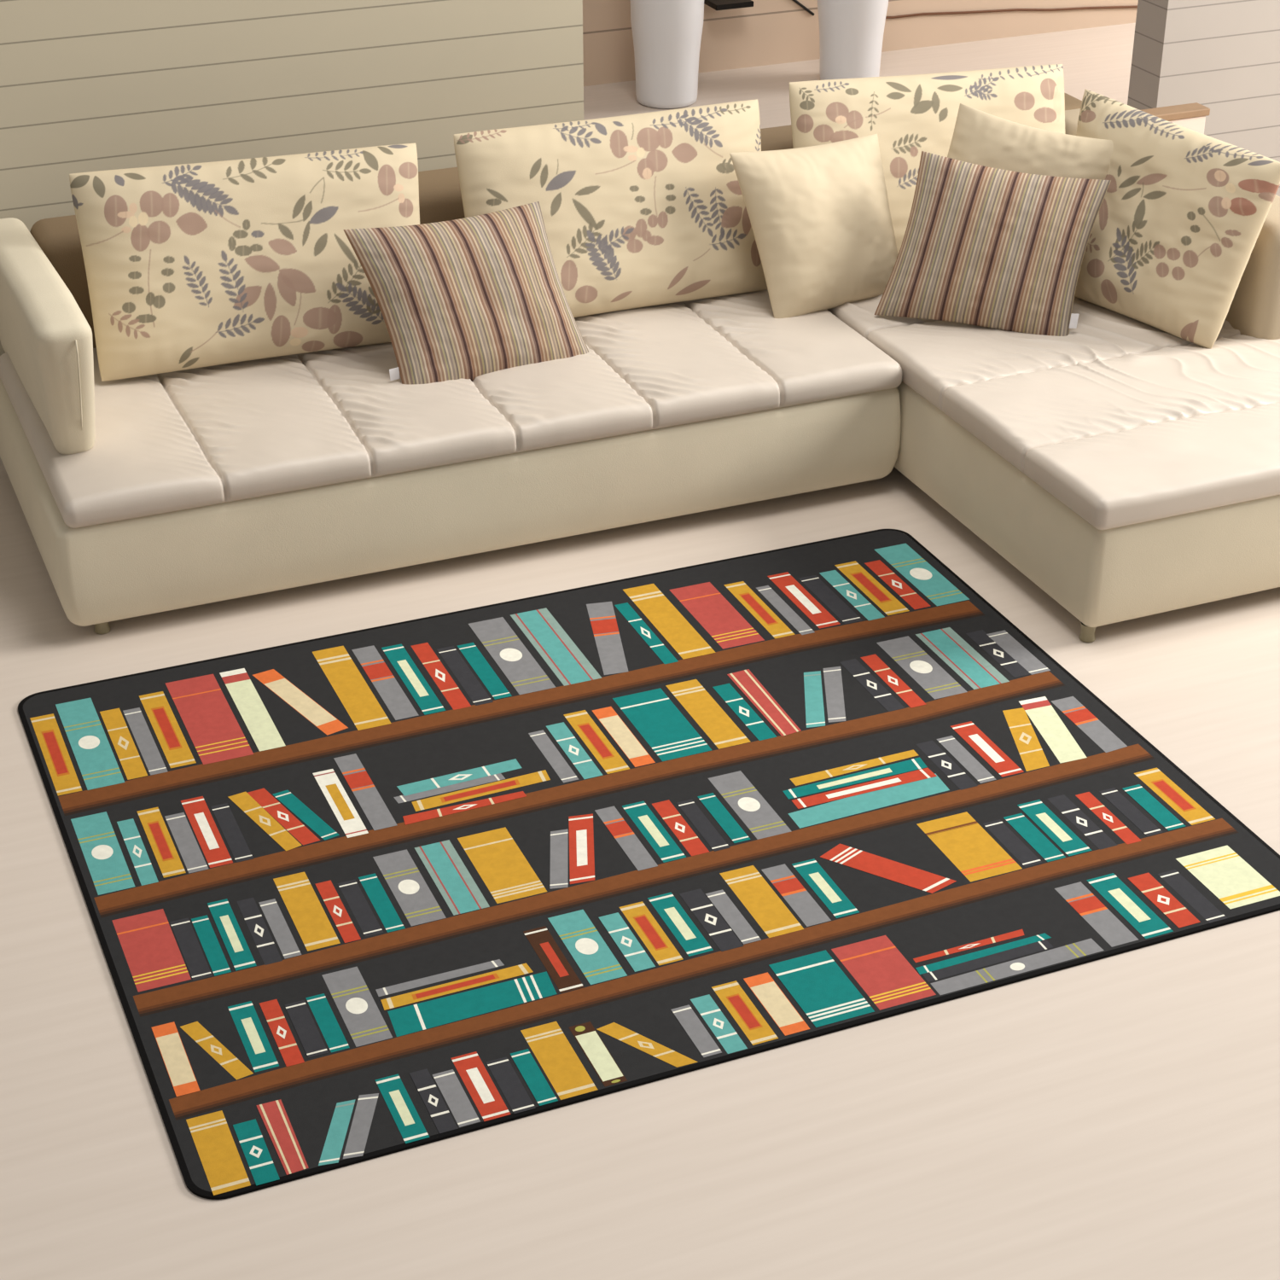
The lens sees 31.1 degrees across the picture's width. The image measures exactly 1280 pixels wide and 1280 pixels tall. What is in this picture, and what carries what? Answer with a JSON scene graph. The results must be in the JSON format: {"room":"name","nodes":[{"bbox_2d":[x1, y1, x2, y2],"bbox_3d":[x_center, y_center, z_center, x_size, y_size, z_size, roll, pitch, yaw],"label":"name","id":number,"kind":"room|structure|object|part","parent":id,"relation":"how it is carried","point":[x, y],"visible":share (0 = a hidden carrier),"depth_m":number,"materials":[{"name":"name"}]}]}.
{"room":"living room","nodes":[
{"label":"living room","id":0,"kind":"room"},
{"bbox_2d":[0,0,583,355],"bbox_3d":[-3.288,-1.573,6.168,6.655,2.700,0.180,-12,31,-20],"label":"wall","id":1,"kind":"structure","parent":0,"point":[86,85],"depth_m":7.00,"materials":[{"name":"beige wood"}]},
{"bbox_2d":[0,23,1279,1279],"bbox_3d":[1.309,-0.261,6.691,19.000,0.100,14.000,-12,31,-20],"label":"floor","id":2,"kind":"structure","parent":0,"point":[1117,1117],"depth_m":4.52,"materials":[{"name":"laminate"}]},
{"bbox_2d":[0,92,1279,642],"bbox_3d":[0.197,-0.747,6.594,3.817,0.842,2.303,-12,31,-20],"label":"sectional sofa","id":3,"kind":"object","parent":2,"relation":"on","point":[1127,468],"visible":0.64,"depth_m":6.37,"materials":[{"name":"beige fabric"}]},
{"bbox_3d":[-1.673,-0.836,6.388,0.146,0.485,1.115,-12,31,-20],"label":"arm","id":4,"kind":"part","parent":3,"relation":"part of","materials":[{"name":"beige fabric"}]},
{"bbox_3d":[-1.442,-0.046,6.156,0.044,0.050,0.044,-12,31,-20],"label":"leg","id":5,"kind":"part","parent":3,"relation":"part of","materials":[{"name":"gold metal"}]},
{"bbox_2d":[69,143,419,381],"bbox_3d":[-1.091,-1.103,6.627,1.021,0.552,0.289,-12,31,-20],"label":"throw pillow","id":6,"kind":"object","parent":3,"relation":"on","point":[188,266],"visible":0.85,"depth_m":6.53,"materials":[{"name":"fabric"}]},
{"bbox_2d":[0,289,902,528],"bbox_3d":[-0.562,-0.795,6.744,2.438,0.095,1.114,-12,31,-20],"label":"seat cushion","id":7,"kind":"object","parent":3,"relation":"on","point":[180,445],"depth_m":6.44,"materials":[{"name":"beige leather"}]},
{"bbox_2d":[343,201,589,384],"bbox_3d":[-0.482,-0.981,6.618,0.686,0.450,0.255,-12,31,-20],"label":"throw pillow","id":8,"kind":"object","parent":3,"relation":"on","point":[470,298],"visible":0.96,"depth_m":6.55,"materials":[{"name":"fabric"}]},
{"bbox_3d":[-0.124,-1.363,7.351,3.550,0.375,0.240,-12,31,-20],"label":"backrest","id":9,"kind":"part","parent":3,"relation":"part of","materials":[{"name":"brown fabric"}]},
{"bbox_2d":[453,98,767,317],"bbox_3d":[-0.057,-1.294,6.981,1.008,0.548,0.285,-12,31,-20],"label":"throw pillow","id":10,"kind":"object","parent":3,"relation":"on","point":[646,209],"visible":0.7,"depth_m":6.92,"materials":[{"name":"fabric"}]},
{"bbox_2d":[729,133,898,318],"bbox_3d":[0.556,-1.260,7.024,0.553,0.498,0.250,-15,32,-24],"label":"throw pillow","id":11,"kind":"object","parent":3,"relation":"on","point":[820,218],"visible":0.95,"depth_m":6.94,"materials":[{"name":"beige fabric"}]},
{"bbox_2d":[789,64,1065,253],"bbox_3d":[0.943,-1.522,7.365,1.034,0.573,0.289,-12,31,-20],"label":"throw pillow","id":12,"kind":"object","parent":3,"relation":"on","point":[910,115],"visible":0.5,"depth_m":7.26,"materials":[{"name":"fabric"}]},
{"bbox_2d":[874,151,1111,336],"bbox_3d":[1.051,-1.172,6.880,0.656,0.491,0.250,7,30,12],"label":"throw pillow","id":13,"kind":"object","parent":3,"relation":"on","point":[982,246],"visible":0.99,"depth_m":6.82,"materials":[{"name":"fabric"}]},
{"bbox_2d":[947,103,1113,180],"bbox_3d":[1.143,-1.337,7.002,0.652,0.524,0.169,11,31,18],"label":"throw pillow","id":14,"kind":"object","parent":3,"relation":"on","point":[980,137],"visible":0.41,"depth_m":6.93,"materials":[{"name":"beige fabric"}]},
{"bbox_2d":[827,294,1279,529],"bbox_3d":[1.361,-0.921,6.957,1.298,0.107,2.135,-12,31,-20],"label":"seat cushion","id":15,"kind":"object","parent":3,"relation":"on","point":[1117,421],"depth_m":6.42,"materials":[{"name":"beige leather"}]},
{"bbox_3d":[1.193,-0.024,6.116,0.044,0.050,0.044,-12,31,-20],"label":"leg","id":16,"kind":"part","parent":3,"relation":"part of","materials":[{"name":"gold metal"}]},
{"bbox_3d":[1.695,-1.321,7.317,0.250,0.415,1.330,-12,31,-20],"label":"backrest","id":17,"kind":"part","parent":3,"relation":"part of","materials":[{"name":"beige fabric"}]},
{"bbox_2d":[1074,89,1279,349],"bbox_3d":[1.529,-1.256,6.876,0.272,0.587,0.782,-20,35,-31],"label":"throw pillow","id":18,"kind":"object","parent":3,"relation":"on","point":[1183,212],"visible":0.84,"depth_m":6.74,"materials":[{"name":"fabric"}]},
{"bbox_2d":[17,529,1279,1199],"bbox_3d":[-0.036,0.358,5.478,2.549,0.009,1.992,-12,31,-20],"label":"rug","id":19,"kind":"object","parent":2,"relation":"on","point":[351,898],"visible":1,"depth_m":5.29,"materials":[{"name":"multicoloured carpet"}]},
{"bbox_2d":[630,0,703,109],"bbox_3d":[0.122,-2.954,10.239,0.380,1.120,0.380,-12,31,-20],"label":"planter","id":20,"kind":"object","parent":2,"relation":"on","point":[666,34],"visible":1,"depth_m":10.28,"materials":[{"name":"white ceramic"}]},
{"bbox_2d":[817,0,888,80],"bbox_3d":[0.983,-3.114,10.524,0.380,1.120,0.380,-12,31,-20],"label":"planter","id":21,"kind":"object","parent":2,"relation":"on","point":[851,32],"visible":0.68,"depth_m":10.58,"materials":[{"name":"white ceramic"}]},
{"bbox_2d":[1140,102,1210,133],"bbox_3d":[1.782,-1.448,7.915,0.269,0.770,0.080,-12,31,-20],"label":"base cabinet","id":22,"kind":"object","parent":2,"relation":"on","point":[1192,116],"visible":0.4,"depth_m":7.73,"materials":[{"name":"beige paint"}]},
{"bbox_2d":[582,0,1138,86],"bbox_3d":[0.311,-3.931,10.365,15.000,2.700,0.200,-12,31,-20],"label":"wall","id":23,"kind":"structure","parent":0,"point":[769,32],"depth_m":11.03,"materials":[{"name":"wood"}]},
{"bbox_2d":[704,0,753,10],"bbox_3d":[0.407,-2.975,10.711,0.190,0.025,0.180,-12,31,-20],"label":"wall shelf","id":24,"kind":"object","parent":23,"relation":"attached to","point":[716,4],"visible":0.84,"depth_m":10.65,"materials":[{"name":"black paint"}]},
{"bbox_2d":[792,0,814,15],"bbox_3d":[0.721,-3.051,10.923,0.247,0.190,0.012,-12,31,-20],"label":"rod","id":25,"kind":"object","parent":23,"relation":"attached to","point":[794,1],"visible":1,"depth_m":10.96,"materials":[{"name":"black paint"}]},
{"bbox_2d":[885,5,1137,18],"bbox_3d":[2.013,-3.154,11.482,2.201,0.142,0.012,-12,31,-20],"label":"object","id":26,"kind":"object","parent":23,"relation":"attached to","point":[1133,6],"visible":0.71,"depth_m":11.41,"materials":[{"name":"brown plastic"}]},
{"bbox_2d":[1127,0,1279,196],"bbox_3d":[3.968,-3.059,8.814,4.615,2.700,0.185,-12,31,-20],"label":"wall","id":27,"kind":"structure","parent":0,"point":[1223,56],"depth_m":8.35,"materials":[{"name":"grey wood"}]}
]}

